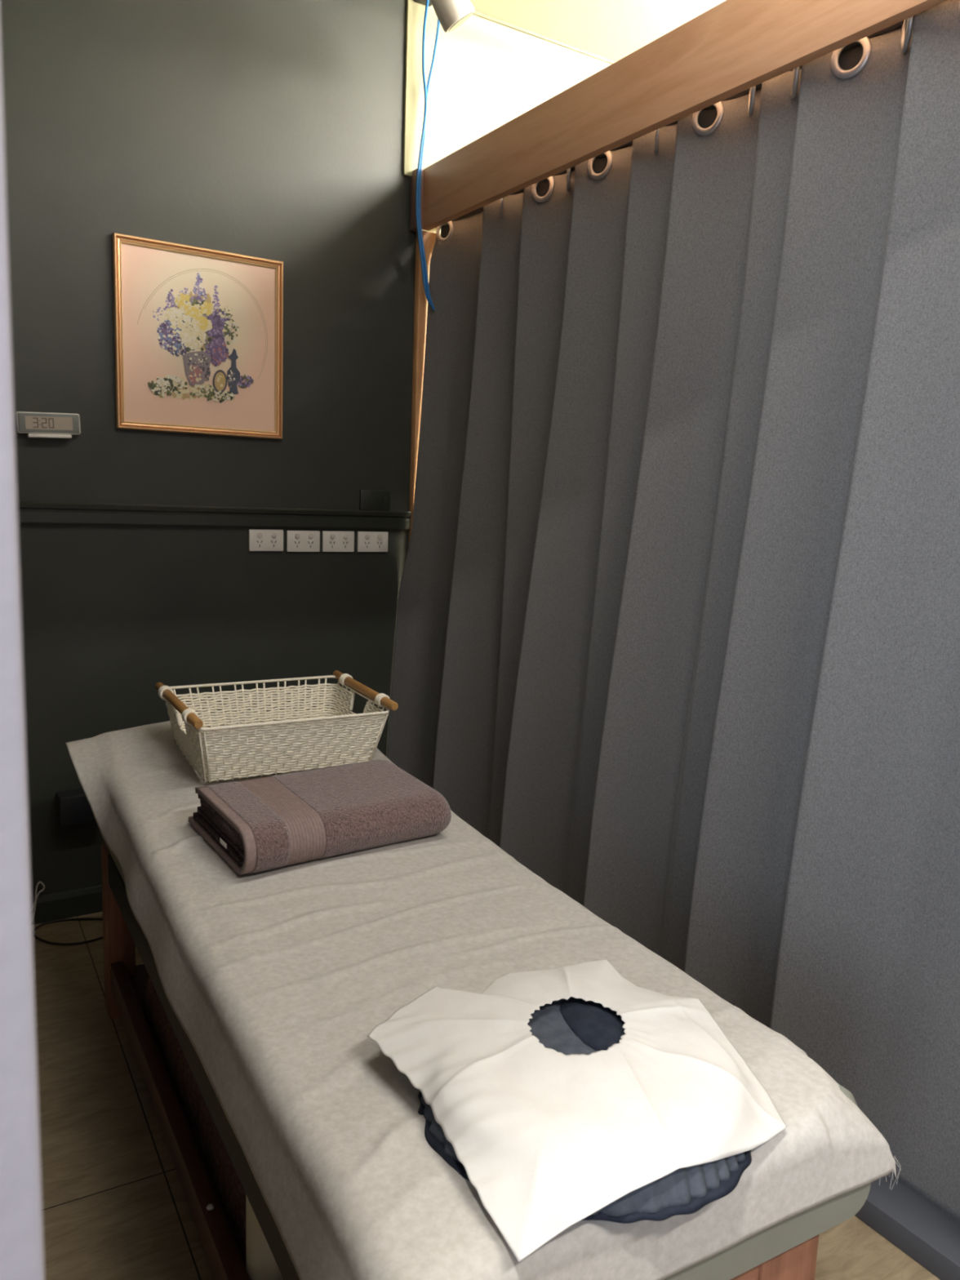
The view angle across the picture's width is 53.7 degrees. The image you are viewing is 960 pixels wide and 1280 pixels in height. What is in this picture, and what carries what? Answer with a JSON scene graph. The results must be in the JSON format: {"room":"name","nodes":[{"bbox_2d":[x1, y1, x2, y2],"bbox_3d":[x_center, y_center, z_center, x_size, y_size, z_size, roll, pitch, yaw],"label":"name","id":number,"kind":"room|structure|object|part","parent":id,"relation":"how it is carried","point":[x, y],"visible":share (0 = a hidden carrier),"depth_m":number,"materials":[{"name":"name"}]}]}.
{"room":"massage room","nodes":[
{"label":"massage room","id":0,"kind":"room"},
{"bbox_2d":[0,28,44,1279],"bbox_3d":[-0.734,-0.187,-0.035,1.342,2.988,0.060,-3,10,-32],"label":"wall","id":1,"kind":"structure","parent":0,"point":[21,1222],"depth_m":0.34,"materials":[{"name":"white paint"}]},
{"bbox_2d":[0,0,611,897],"bbox_3d":[-0.379,-0.672,3.342,5.600,2.988,0.100,-3,10,-32],"label":"wall","id":2,"kind":"structure","parent":0,"point":[265,129],"depth_m":2.96,"materials":[{"name":"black paint"}]},
{"bbox_2d":[31,881,44,922],"bbox_3d":[-1.351,0.801,2.883,0.058,0.136,0.008,-4,10,-35],"label":"cable","id":3,"kind":"object","parent":2,"relation":"attached to","point":[38,882],"visible":0.87,"depth_m":2.88,"materials":[{"name":"beige plastic"}]},
{"bbox_2d":[15,411,80,438],"bbox_3d":[-1.234,-0.615,2.716,0.170,0.076,0.034,-3,10,-32],"label":"digital clock","id":4,"kind":"object","parent":2,"relation":"attached to","point":[48,424],"visible":1,"depth_m":2.71,"materials":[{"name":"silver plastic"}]},
{"bbox_2d":[31,884,102,924],"bbox_3d":[-1.487,0.834,2.818,2.822,0.085,0.012,-3,10,-32],"label":"baseboard","id":5,"kind":"structure","parent":2,"relation":"attached to","point":[86,900],"depth_m":2.94,"materials":[{"name":"grey"}]},
{"bbox_2d":[55,788,96,827],"bbox_3d":[-1.219,0.509,2.897,0.130,0.093,0.075,-3,10,-32],"label":"wall box","id":6,"kind":"object","parent":2,"relation":"attached to","point":[73,808],"visible":0.56,"depth_m":2.86,"materials":[{"name":"black plastic"}]},
{"bbox_2d":[111,232,283,439],"bbox_3d":[-0.855,-0.916,2.921,0.515,0.554,0.021,-3,10,-32],"label":"framed picture","id":7,"kind":"object","parent":2,"relation":"attached to","point":[198,331],"visible":1,"depth_m":2.92,"materials":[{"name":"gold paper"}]},
{"bbox_2d":[17,501,411,529],"bbox_3d":[-1.441,-0.358,2.637,2.822,0.064,0.024,-3,10,-32],"label":"rail","id":8,"kind":"object","parent":2,"relation":"attached to","point":[28,512],"visible":1,"depth_m":2.99,"materials":[{"name":"grey"}]},
{"bbox_2d":[248,528,283,551],"bbox_3d":[-0.703,-0.328,3.123,0.117,0.071,0.015,-3,10,-32],"label":"power socket","id":9,"kind":"object","parent":2,"relation":"attached to","point":[259,540],"visible":1,"depth_m":3.12,"materials":[{"name":"white plastic"}]},
{"bbox_2d":[286,530,319,551],"bbox_3d":[-0.594,-0.332,3.192,0.117,0.071,0.015,-3,10,-32],"label":"power socket","id":10,"kind":"object","parent":2,"relation":"attached to","point":[296,540],"visible":1,"depth_m":3.19,"materials":[{"name":"white plastic"}]},
{"bbox_2d":[321,530,354,551],"bbox_3d":[-0.486,-0.338,3.260,0.117,0.071,0.015,-3,10,-32],"label":"power socket","id":11,"kind":"object","parent":2,"relation":"attached to","point":[332,541],"visible":1,"depth_m":3.26,"materials":[{"name":"white plastic"}]},
{"bbox_2d":[356,531,387,551],"bbox_3d":[-0.376,-0.345,3.330,0.117,0.071,0.015,-3,10,-32],"label":"power socket","id":12,"kind":"object","parent":2,"relation":"attached to","point":[367,541],"visible":1,"depth_m":3.33,"materials":[{"name":"white plastic"}]},
{"bbox_2d":[359,489,390,511],"bbox_3d":[-0.366,-0.487,3.313,0.114,0.070,0.014,-3,10,-32],"label":"switch plate","id":13,"kind":"object","parent":2,"relation":"attached to","point":[370,500],"visible":1,"depth_m":3.31,"materials":[{"name":"grey plastic"}]},
{"bbox_2d":[402,0,425,177],"bbox_3d":[-0.221,-1.858,3.173,0.064,0.583,0.014,-3,10,-32],"label":"trim","id":14,"kind":"structure","parent":2,"relation":"attached to","point":[415,15],"depth_m":3.17,"materials":[{"name":"beige paint"}]},
{"bbox_2d":[472,10,615,64],"bbox_3d":[0.897,-2.206,3.837,2.568,0.010,0.008,-3,10,-32],"label":"trim","id":15,"kind":"structure","parent":2,"relation":"attached to","point":[475,13],"depth_m":3.41,"materials":[{"name":"beige"}]},
{"bbox_2d":[435,15,914,228],"bbox_3d":[0.553,-1.256,2.214,0.023,0.023,2.610,-3,10,-32],"label":"curtain rod","id":16,"kind":"object","parent":2,"relation":"attached to","point":[897,25],"visible":0.09,"depth_m":2.17,"materials":[{"name":"grey metal"}]},
{"bbox_2d":[386,0,959,1223],"bbox_3d":[0.451,-0.165,2.345,0.195,2.236,2.588,-3,10,-32],"label":"curtain","id":17,"kind":"object","parent":16,"relation":"hanging from","point":[677,633],"visible":0.88,"depth_m":2.14,"materials":[{"name":"grey fabric"}]},
{"bbox_2d":[854,1174,959,1279],"bbox_3d":[0.375,0.971,2.455,0.118,0.050,2.570,-3,10,-32],"label":"baseboard","id":18,"kind":"structure","parent":2,"relation":"attached to","point":[924,1233],"depth_m":1.74,"materials":[{"name":"grey"}]},
{"bbox_2d":[32,911,940,1279],"bbox_3d":[0.977,1.203,1.374,5.600,0.050,5.500,-3,10,-32],"label":"floor","id":19,"kind":"structure","parent":0,"point":[115,1206],"depth_m":1.88,"materials":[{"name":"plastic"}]},
{"bbox_2d":[32,917,103,945],"bbox_3d":[-1.181,0.878,2.859,0.328,0.007,0.176,1,8,-4],"label":"cable","id":20,"kind":"object","parent":19,"relation":"on","point":[34,935],"visible":0.73,"depth_m":2.82,"materials":[{"name":"black plastic"}]},
{"bbox_2d":[408,230,436,546],"bbox_3d":[-0.222,-0.298,3.427,0.071,2.234,0.032,-3,10,-32],"label":"post","id":21,"kind":"object","parent":19,"relation":"on","point":[420,304],"visible":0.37,"depth_m":3.30,"materials":[{"name":"brown wood"}]},
{"bbox_2d":[99,830,871,1279],"bbox_3d":[-0.241,0.705,1.856,0.690,0.707,1.827,-3,10,-30],"label":"bed","id":22,"kind":"object","parent":19,"relation":"on","point":[787,1250],"visible":0.21,"depth_m":1.57,"materials":[{"name":"brown wood"}]},
{"bbox_3d":[-0.919,0.736,2.413,0.065,0.437,0.080,-3,10,-30],"label":"leg","id":23,"kind":"part","parent":22,"relation":"part of","materials":[{"name":"brown wood"}]},
{"bbox_3d":[-0.519,0.957,1.705,0.030,0.065,1.593,-3,10,-30],"label":"rail","id":24,"kind":"part","parent":22,"relation":"part of","materials":[{"name":"brown wood"}]},
{"bbox_2d":[128,964,245,1267],"bbox_3d":[-0.277,0.965,1.847,0.529,0.018,1.693,-3,10,-30],"label":"bed rail","id":25,"kind":"object","parent":22,"relation":"attached to","point":[138,976],"depth_m":2.18,"materials":[{"name":"brown wood"}]},
{"bbox_3d":[-0.509,0.679,1.664,0.030,0.077,1.593,-3,10,-30],"label":"rail","id":26,"kind":"part","parent":22,"relation":"part of","materials":[{"name":"brown wood"}]},
{"bbox_2d":[206,1203,213,1210],"bbox_3d":[-0.449,0.942,1.576,0.011,0.007,0.012,-3,10,-32],"label":"screw","id":27,"kind":"object","parent":22,"relation":"on","point":[210,1206],"visible":1,"depth_m":1.57,"materials":[{"name":"silver metal"}]},
{"bbox_2d":[245,1194,284,1279],"bbox_3d":[-0.300,0.870,1.475,0.124,0.275,0.124,-3,10,-30],"label":"bed leg","id":28,"kind":"object","parent":22,"relation":"on","point":[260,1263],"visible":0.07,"depth_m":1.43,"materials":[{"name":"beige plastic"}]},
{"bbox_2d":[66,711,900,1279],"bbox_3d":[-0.251,0.470,1.821,0.791,0.269,1.885,-3,10,-30],"label":"sheet","id":29,"kind":"object","parent":22,"relation":"on","point":[278,980],"visible":0.7,"depth_m":1.36,"materials":[{"name":"grey fabric"}]},
{"bbox_2d":[155,670,398,782],"bbox_3d":[-0.514,0.210,2.382,0.514,0.182,0.376,-3,10,-31],"label":"woven basket","id":30,"kind":"object","parent":29,"relation":"on","point":[366,730],"visible":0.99,"depth_m":2.32,"materials":[{"name":"beige wicker"}]},
{"bbox_3d":[-0.717,0.152,2.248,0.022,0.021,0.376,-3,12,-31],"label":"handle","id":31,"kind":"part","parent":30,"relation":"part of","materials":[{"name":"brown wood"}]},
{"bbox_3d":[-0.306,0.130,2.496,0.022,0.021,0.376,-3,12,-31],"label":"handle","id":32,"kind":"part","parent":30,"relation":"part of","materials":[{"name":"brown wood"}]},
{"bbox_2d":[188,760,451,875],"bbox_3d":[-0.338,0.357,1.998,0.461,0.113,0.318,-4,10,-36],"label":"folded towel","id":33,"kind":"object","parent":29,"relation":"on","point":[270,822],"visible":1,"depth_m":1.91,"materials":[{"name":"brown fabric"}]},
{"bbox_2d":[417,996,751,1223],"bbox_3d":[0.130,0.539,1.172,0.419,0.064,0.419,-3,10,-30],"label":"cushion","id":34,"kind":"object","parent":29,"relation":"on","point":[572,1025],"visible":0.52,"depth_m":1.05,"materials":[{"name":"blue fabric"}]},
{"bbox_2d":[368,959,786,1262],"bbox_3d":[0.132,0.527,1.195,0.450,0.067,0.434,-3,10,-30],"label":"cloth","id":35,"kind":"object","parent":34,"relation":"on","point":[546,1139],"visible":1,"depth_m":1.10,"materials":[{"name":"white fabric"}]},
{"bbox_3d":[0.159,0.795,1.069,0.397,0.087,0.030,-3,10,-30],"label":"rail","id":36,"kind":"part","parent":22,"relation":"part of","materials":[{"name":"brown wood"}]},
{"bbox_3d":[0.358,0.955,1.236,0.100,0.437,0.080,-3,10,-30],"label":"leg","id":37,"kind":"part","parent":22,"relation":"part of","materials":[{"name":"brown wood"}]},
{"bbox_2d":[469,0,726,62],"bbox_3d":[1.084,-1.806,0.930,5.600,0.060,5.500,-3,10,-32],"label":"ceiling","id":38,"kind":"structure","parent":0,"point":[611,29],"depth_m":3.27,"materials":[{"name":"white paint"}]},
{"bbox_2d":[413,0,431,6],"bbox_3d":[-0.177,-2.119,3.111,0.065,0.041,0.060,-3,10,-32],"label":"junction box","id":39,"kind":"object","parent":38,"relation":"attached to","point":[422,2],"visible":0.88,"depth_m":3.12,"materials":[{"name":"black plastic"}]},
{"bbox_2d":[415,0,431,307],"bbox_3d":[-0.178,-1.634,3.172,0.077,0.999,0.035,-3,10,-32],"label":"cable","id":40,"kind":"object","parent":39,"relation":"hanging from","point":[427,1],"visible":1,"depth_m":3.16,"materials":[{"name":"blue plastic"}]},
{"bbox_2d":[418,18,439,311],"bbox_3d":[-0.171,-1.629,3.177,0.078,1.008,0.040,-3,10,-32],"label":"cable","id":41,"kind":"object","parent":38,"relation":"hanging from","point":[438,22],"visible":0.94,"depth_m":3.17,"materials":[{"name":"blue plastic"}]},
{"bbox_2d":[430,0,474,32],"bbox_3d":[-0.081,-1.931,2.744,0.144,0.310,0.106,-3,10,-32],"label":"spotlight","id":42,"kind":"object","parent":38,"relation":"hanging from","point":[451,14],"visible":1,"depth_m":2.73,"materials":[{"name":"white plastic"}]},
{"bbox_3d":[0.542,-1.363,0.585,1.588,0.753,0.060,-3,10,-32],"label":"wall","id":43,"kind":"structure","parent":0,"visible":0},
{"bbox_2d":[422,0,947,231],"bbox_3d":[0.505,-1.313,2.156,0.030,0.192,2.580,-3,10,-32],"label":"board","id":44,"kind":"object","parent":43,"relation":"attached to","point":[733,47],"visible":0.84,"depth_m":2.26,"materials":[{"name":"brown wood"}]},
{"bbox_2d":[409,168,424,231],"bbox_3d":[-0.214,-1.492,3.220,0.028,0.192,0.043,-3,10,-32],"label":"cleat","id":45,"kind":"object","parent":44,"relation":"attached to","point":[413,227],"visible":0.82,"depth_m":3.21,"materials":[{"name":"brown wood"}]}
]}

